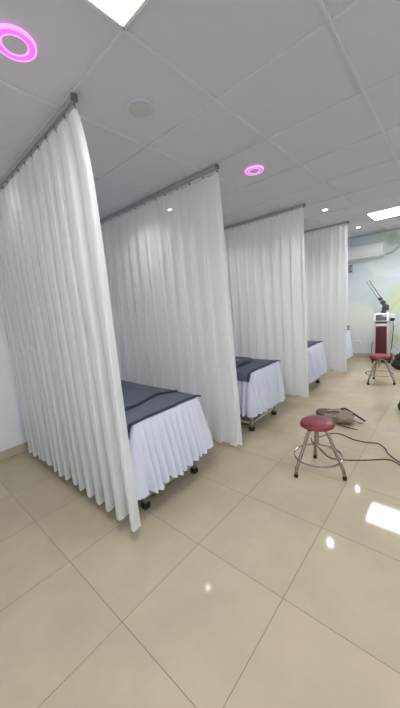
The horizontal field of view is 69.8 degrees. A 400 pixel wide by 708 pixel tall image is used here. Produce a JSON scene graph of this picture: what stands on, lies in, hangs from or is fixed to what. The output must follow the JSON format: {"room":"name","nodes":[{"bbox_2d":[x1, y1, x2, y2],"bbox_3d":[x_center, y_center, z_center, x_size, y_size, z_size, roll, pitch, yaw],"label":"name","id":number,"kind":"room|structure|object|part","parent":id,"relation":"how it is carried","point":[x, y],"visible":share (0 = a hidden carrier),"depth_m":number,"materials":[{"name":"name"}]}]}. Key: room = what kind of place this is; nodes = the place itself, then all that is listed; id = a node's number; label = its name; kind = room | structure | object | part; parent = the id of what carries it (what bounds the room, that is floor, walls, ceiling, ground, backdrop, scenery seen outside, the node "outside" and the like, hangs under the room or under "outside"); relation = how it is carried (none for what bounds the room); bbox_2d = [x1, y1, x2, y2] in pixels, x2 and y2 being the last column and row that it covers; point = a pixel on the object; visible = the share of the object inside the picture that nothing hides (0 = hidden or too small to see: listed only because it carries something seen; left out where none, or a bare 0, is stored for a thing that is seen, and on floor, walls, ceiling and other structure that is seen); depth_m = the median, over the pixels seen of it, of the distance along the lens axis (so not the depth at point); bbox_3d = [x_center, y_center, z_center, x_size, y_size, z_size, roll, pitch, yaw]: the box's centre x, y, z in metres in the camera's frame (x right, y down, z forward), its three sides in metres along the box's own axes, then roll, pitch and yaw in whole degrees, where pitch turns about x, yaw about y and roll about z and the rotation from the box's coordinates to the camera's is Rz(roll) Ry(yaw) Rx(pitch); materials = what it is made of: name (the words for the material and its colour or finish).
{"room":"clinic treatment room","nodes":[
{"label":"clinic treatment room","id":0,"kind":"room"},
{"bbox_2d":[0,306,26,451],"bbox_3d":[-1.281,-0.451,4.441,0.100,2.740,10.200,3,13,41],"label":"wall","id":1,"kind":"structure","parent":0,"point":[12,429],"depth_m":3.34,"materials":[{"name":"white paint"}]},
{"bbox_2d":[0,442,27,460],"bbox_3d":[-1.121,0.848,4.623,0.012,0.100,10.000,3,13,41],"label":"baseboard","id":2,"kind":"structure","parent":1,"relation":"attached to","point":[23,447],"depth_m":3.40,"materials":[{"name":"beige tile"}]},
{"bbox_2d":[0,357,399,707],"bbox_3d":[1.093,1.074,2.702,6.090,0.100,10.200,3,13,41],"label":"floor","id":3,"kind":"structure","parent":0,"point":[244,581],"depth_m":1.67,"materials":[{"name":"beige tile"}]},
{"bbox_2d":[141,461,197,509],"bbox_3d":[-0.962,0.776,3.052,1.977,0.734,0.704,3,13,41],"label":"bed","id":4,"kind":"object","parent":3,"relation":"on","point":[145,504],"visible":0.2,"depth_m":2.41,"materials":[{"name":"grey paint"}]},
{"bbox_3d":[-0.460,0.920,2.244,0.042,0.570,0.042,3,13,41],"label":"leg","id":5,"kind":"part","parent":4,"relation":"part of","materials":[{"name":"metal"}]},
{"bbox_3d":[-0.954,0.783,3.046,1.853,0.558,0.620,3,13,41],"label":"bed frame","id":6,"kind":"part","parent":4,"relation":"part of","materials":[{"name":"white fabric"}]},
{"bbox_2d":[129,397,212,499],"bbox_3d":[-0.976,0.682,3.036,2.246,0.552,0.984,3,13,41],"label":"bed skirt","id":7,"kind":"object","parent":4,"relation":"on","point":[162,445],"visible":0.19,"depth_m":2.26,"materials":[{"name":"white fabric"}]},
{"bbox_2d":[125,391,200,439],"bbox_3d":[-0.968,0.447,2.965,1.917,0.111,0.803,3,13,41],"label":"sheet","id":8,"kind":"object","parent":7,"relation":"on","point":[159,403],"visible":0.17,"depth_m":2.41,"materials":[{"name":"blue fabric"}]},
{"bbox_2d":[121,380,177,409],"bbox_3d":[-0.993,0.377,3.000,1.484,0.040,0.690,3,13,41],"label":"towel","id":9,"kind":"object","parent":8,"relation":"on","point":[134,394],"visible":0.32,"depth_m":2.79,"materials":[{"name":"blue fabric"}]},
{"bbox_3d":[-0.080,0.814,2.669,0.042,0.570,0.042,3,13,41],"label":"leg","id":10,"kind":"part","parent":4,"relation":"part of","materials":[{"name":"metal"}]},
{"bbox_2d":[240,405,276,431],"bbox_3d":[0.102,0.479,4.243,1.977,0.734,0.704,3,13,41],"label":"bed","id":11,"kind":"object","parent":3,"relation":"on","point":[251,421],"visible":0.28,"depth_m":3.54,"materials":[{"name":"grey paint"}]},
{"bbox_3d":[0.604,0.623,3.435,0.042,0.570,0.042,3,13,41],"label":"leg","id":12,"kind":"part","parent":11,"relation":"part of","materials":[{"name":"metal"}]},
{"bbox_3d":[0.110,0.485,4.238,1.853,0.558,0.620,3,13,41],"label":"bed frame","id":13,"kind":"part","parent":11,"relation":"part of","materials":[{"name":"grey paint"}]},
{"bbox_2d":[237,361,284,416],"bbox_3d":[0.091,0.369,4.224,2.195,0.523,0.922,3,13,41],"label":"bed skirt","id":14,"kind":"object","parent":11,"relation":"on","point":[265,388],"visible":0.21,"depth_m":3.37,"materials":[{"name":"white fabric"}]},
{"bbox_2d":[236,359,280,381],"bbox_3d":[0.098,0.148,4.155,1.920,0.114,0.803,3,13,41],"label":"sheet","id":15,"kind":"object","parent":14,"relation":"on","point":[243,371],"visible":0.23,"depth_m":3.51,"materials":[{"name":"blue fabric"}]},
{"bbox_2d":[235,356,252,364],"bbox_3d":[0.452,0.087,3.796,0.383,0.058,0.466,3,13,41],"label":"folded cloth","id":16,"kind":"object","parent":15,"relation":"on","point":[239,360],"visible":0.49,"depth_m":3.73,"materials":[{"name":"blue fabric"}]},
{"bbox_2d":[293,415,346,480],"bbox_3d":[1.056,0.809,2.522,0.446,0.486,0.425,3,13,41],"label":"stool","id":17,"kind":"object","parent":3,"relation":"on","point":[316,423],"visible":1,"depth_m":2.45,"materials":[{"name":"red leather"}]},
{"bbox_3d":[0.919,0.852,2.502,0.229,0.410,0.029,-8,10,-14],"label":"leg","id":18,"kind":"part","parent":17,"relation":"part of","materials":[{"name":"silver metal"}]},
{"bbox_3d":[1.073,0.813,2.652,0.029,0.410,0.229,-2,10,16],"label":"leg","id":19,"kind":"part","parent":17,"relation":"part of","materials":[{"name":"silver metal"}]},
{"bbox_3d":[1.018,0.597,2.493,0.278,0.052,0.278,3,13,41],"label":"seat","id":20,"kind":"part","parent":17,"relation":"part of","materials":[{"name":"red leather"}]},
{"bbox_3d":[1.129,0.842,2.446,0.229,0.410,0.029,4,13,44],"label":"leg","id":21,"kind":"part","parent":17,"relation":"part of","materials":[{"name":"silver metal"}]},
{"bbox_2d":[316,408,365,429],"bbox_3d":[1.705,0.756,3.511,0.545,0.146,0.338,2,12,38],"label":"backpack","id":22,"kind":"object","parent":3,"relation":"on","point":[338,415],"visible":0.91,"depth_m":3.46,"materials":[{"name":"grey fabric"}]},
{"bbox_2d":[311,438,399,464],"bbox_3d":[1.592,0.993,2.579,0.310,0.010,1.389,-13,12,-39],"label":"cable","id":23,"kind":"object","parent":3,"relation":"on","point":[311,438],"visible":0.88,"depth_m":2.67,"materials":[{"name":"black rubber"}]},
{"bbox_2d":[319,433,399,462],"bbox_3d":[1.769,0.957,2.701,0.331,0.010,1.388,-11,11,-30],"label":"cable","id":24,"kind":"object","parent":3,"relation":"on","point":[330,433],"visible":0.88,"depth_m":2.96,"materials":[{"name":"black rubber"}]},
{"bbox_2d":[366,280,394,363],"bbox_3d":[3.836,-0.704,6.119,0.537,1.770,0.380,2,12,38],"label":"machine","id":25,"kind":"object","parent":3,"relation":"on","point":[381,342],"visible":0.85,"depth_m":6.02,"materials":[{"name":"dark red plastic"},{"name":"white plastic"},{"name":"dark plastic"}]},
{"bbox_3d":[3.779,-1.291,6.068,0.361,0.589,0.038,3,12,40],"label":"articulated arm","id":26,"kind":"part","parent":25,"relation":"part of","materials":[{"name":"metal"}]},
{"bbox_3d":[3.820,-0.291,6.048,0.208,0.585,0.022,2,12,38],"label":"panel","id":27,"kind":"part","parent":25,"relation":"part of","materials":[{"name":"red plastic"}]},
{"bbox_2d":[365,353,395,384],"bbox_3d":[3.028,0.245,4.808,0.443,0.486,0.415,3,13,41],"label":"stool","id":28,"kind":"object","parent":3,"relation":"on","point":[377,356],"visible":1,"depth_m":4.76,"materials":[{"name":"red metal"}]},
{"bbox_3d":[2.898,0.286,4.791,0.146,0.410,0.199,3,13,41],"label":"leg","id":29,"kind":"part","parent":28,"relation":"part of","materials":[{"name":"silver metal"}]},
{"bbox_3d":[3.038,0.248,4.942,0.029,0.410,0.229,-3,10,11],"label":"leg","id":30,"kind":"part","parent":28,"relation":"part of","materials":[{"name":"silver metal"}]},
{"bbox_3d":[2.994,0.031,4.781,0.300,0.052,0.300,3,13,41],"label":"seat","id":31,"kind":"part","parent":28,"relation":"part of","materials":[{"name":"red leather"}]},
{"bbox_3d":[3.093,0.280,4.723,0.029,0.410,0.229,-12,12,-37],"label":"leg","id":32,"kind":"part","parent":28,"relation":"part of","materials":[{"name":"silver metal"}]},
{"bbox_2d":[391,352,399,369],"bbox_3d":[3.890,0.113,5.492,0.387,0.364,0.285,3,13,41],"label":"shoulder bag","id":33,"kind":"object","parent":3,"relation":"on","point":[396,362],"visible":1,"depth_m":5.48,"materials":[{"name":"black fabric"}]},
{"bbox_3d":[1.209,0.169,5.482,1.977,0.734,0.704,3,13,41],"label":"bed","id":34,"kind":"object","parent":3,"relation":"on","visible":0},
{"bbox_2d":[308,342,326,382],"bbox_3d":[1.199,0.073,5.465,2.190,0.550,0.914,3,13,41],"label":"bed skirt","id":35,"kind":"object","parent":34,"relation":"on","point":[317,365],"visible":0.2,"depth_m":4.70,"materials":[{"name":"white fabric"}]},
{"bbox_2d":[307,341,323,347],"bbox_3d":[1.205,-0.173,5.392,1.924,0.137,0.803,3,13,41],"label":"sheet","id":36,"kind":"object","parent":35,"relation":"on","point":[309,343],"visible":0.06,"depth_m":4.82,"materials":[{"name":"blue fabric"}]},
{"bbox_3d":[2.335,-0.146,6.743,1.977,0.734,0.704,3,13,41],"label":"bed","id":37,"kind":"object","parent":3,"relation":"on","visible":0},
{"bbox_2d":[347,330,352,358],"bbox_3d":[2.328,-0.232,6.726,2.190,0.570,0.921,3,13,41],"label":"bed skirt","id":38,"kind":"object","parent":37,"relation":"on","point":[349,345],"visible":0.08,"depth_m":6.14,"materials":[{"name":"white fabric"}]},
{"bbox_2d":[0,0,399,238],"bbox_3d":[0.840,-1.718,2.230,6.090,0.094,10.200,3,13,41],"label":"ceiling","id":39,"kind":"structure","parent":0,"point":[217,44],"depth_m":1.67,"materials":[{"name":"tile"}]},
{"bbox_2d":[0,23,36,61],"bbox_3d":[-0.804,-1.344,1.244,0.170,0.017,0.170,3,13,41],"label":"recessed light","id":40,"kind":"object","parent":39,"relation":"in","point":[16,44],"visible":1,"depth_m":1.24,"materials":[{"name":"plastic"}]},
{"bbox_2d":[0,92,77,188],"bbox_3d":[-1.528,-1.442,2.299,2.269,0.035,0.036,3,13,41],"label":"rail","id":41,"kind":"object","parent":39,"relation":"attached to","point":[66,106],"visible":1,"depth_m":1.84,"materials":[{"name":"grey metal"}]},
{"bbox_2d":[0,102,140,531],"bbox_3d":[-1.297,-0.136,2.433,2.099,2.615,0.136,3,13,41],"label":"privacy curtain","id":42,"kind":"object","parent":41,"relation":"hanging from","point":[55,303],"visible":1,"depth_m":2.07,"materials":[{"name":"white fabric"}]},
{"bbox_2d":[85,0,148,29],"bbox_3d":[-0.294,-1.314,0.782,0.631,0.015,0.631,3,13,41],"label":"recessed light","id":43,"kind":"object","parent":39,"relation":"in","point":[121,13],"visible":1,"depth_m":1.14,"materials":[{"name":"white plastic"}]},
{"bbox_2d":[91,0,142,24],"bbox_3d":[-0.295,-1.316,0.782,0.607,0.010,0.607,3,13,41],"label":"diffuser","id":44,"kind":"object","parent":43,"relation":"attached to","point":[121,12],"depth_m":1.14,"materials":[{"name":"white plastic"}]},
{"bbox_2d":[126,97,154,118],"bbox_3d":[-0.355,-1.468,1.717,0.174,0.013,0.174,3,13,41],"label":"ceiling speaker","id":45,"kind":"object","parent":39,"relation":"attached to","point":[139,107],"visible":1,"depth_m":1.70,"materials":[{"name":"plastic"}]},
{"bbox_2d":[128,101,152,116],"bbox_3d":[-0.355,-1.468,1.717,0.152,0.011,0.152,3,13,41],"label":"grille","id":46,"kind":"object","parent":45,"relation":"attached to","point":[135,108],"depth_m":1.71,"materials":[{"name":"white plastic"}]},
{"bbox_2d":[100,164,218,223],"bbox_3d":[-0.709,-1.671,3.216,2.270,0.035,0.036,3,13,40],"label":"rail","id":47,"kind":"object","parent":39,"relation":"attached to","point":[216,166],"visible":0.9,"depth_m":2.90,"materials":[{"name":"grey metal"}]},
{"bbox_2d":[101,170,242,446],"bbox_3d":[-0.534,-0.366,3.400,2.186,2.618,0.073,3,12,39],"label":"privacy curtain","id":48,"kind":"object","parent":47,"relation":"hanging from","point":[165,258],"visible":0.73,"depth_m":3.08,"materials":[{"name":"white fabric"}]},
{"bbox_2d":[0,0,399,237],"bbox_3d":[0.845,-1.668,2.239,5.890,0.013,10.000,3,13,41],"label":"grid","id":49,"kind":"object","parent":39,"relation":"attached to","point":[329,20],"visible":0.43,"depth_m":1.82,"materials":[{"name":"white metal"}]},
{"bbox_2d":[245,165,263,175],"bbox_3d":[0.503,-1.702,2.659,0.170,0.017,0.170,3,13,41],"label":"recessed light","id":50,"kind":"object","parent":39,"relation":"in","point":[256,169],"visible":1,"depth_m":2.64,"materials":[{"name":"plastic"}]},
{"bbox_2d":[224,203,305,229],"bbox_3d":[0.483,-1.997,4.502,2.335,0.035,0.036,3,12,40],"label":"rail","id":51,"kind":"object","parent":39,"relation":"attached to","point":[304,204],"visible":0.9,"depth_m":4.09,"materials":[{"name":"grey metal"}]},
{"bbox_2d":[224,206,308,396],"bbox_3d":[0.627,-0.689,4.669,2.209,2.614,0.065,3,12,40],"label":"privacy curtain","id":52,"kind":"object","parent":51,"relation":"hanging from","point":[265,258],"visible":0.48,"depth_m":4.26,"materials":[{"name":"white fabric"}]},
{"bbox_2d":[304,221,348,232],"bbox_3d":[1.586,-2.290,5.646,2.457,0.035,0.036,3,12,39],"label":"rail","id":53,"kind":"object","parent":39,"relation":"attached to","point":[341,223],"visible":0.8,"depth_m":5.09,"materials":[{"name":"grey metal"}]},
{"bbox_2d":[304,224,347,371],"bbox_3d":[1.745,-0.988,5.844,2.332,2.614,0.062,3,12,39],"label":"privacy curtain","id":54,"kind":"object","parent":53,"relation":"hanging from","point":[326,252],"visible":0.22,"depth_m":5.31,"materials":[{"name":"white fabric"}]},
{"bbox_2d":[367,206,399,220],"bbox_3d":[3.072,-2.256,4.551,0.631,0.015,0.631,3,13,41],"label":"recessed light","id":55,"kind":"object","parent":39,"relation":"in","point":[394,211],"visible":1,"depth_m":4.59,"materials":[{"name":"white plastic"}]},
{"bbox_2d":[347,229,399,353],"bbox_3d":[4.274,-1.246,6.169,5.890,2.740,0.100,3,13,41],"label":"wall","id":56,"kind":"structure","parent":0,"point":[384,272],"depth_m":6.38,"materials":[{"name":"paint"}]},
{"bbox_2d":[348,265,352,272],"bbox_3d":[3.463,-1.952,6.563,0.089,0.180,0.194,-3,10,10],"label":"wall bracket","id":57,"kind":"object","parent":56,"relation":"attached to","point":[350,267],"visible":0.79,"depth_m":6.61,"materials":[{"name":"plastic"}]},
{"bbox_2d":[348,241,399,261],"bbox_3d":[3.970,-2.231,5.977,2.062,0.324,0.216,3,13,41],"label":"air conditioner","id":58,"kind":"object","parent":56,"relation":"attached to","point":[377,249],"visible":0.73,"depth_m":6.17,"materials":[{"name":"plastic"}]},
{"bbox_2d":[352,353,395,358],"bbox_3d":[4.355,0.061,6.346,5.866,0.100,0.012,3,13,41],"label":"baseboard","id":59,"kind":"structure","parent":56,"relation":"attached to","point":[365,355],"depth_m":6.78,"materials":[{"name":"beige tile"}]}
]}

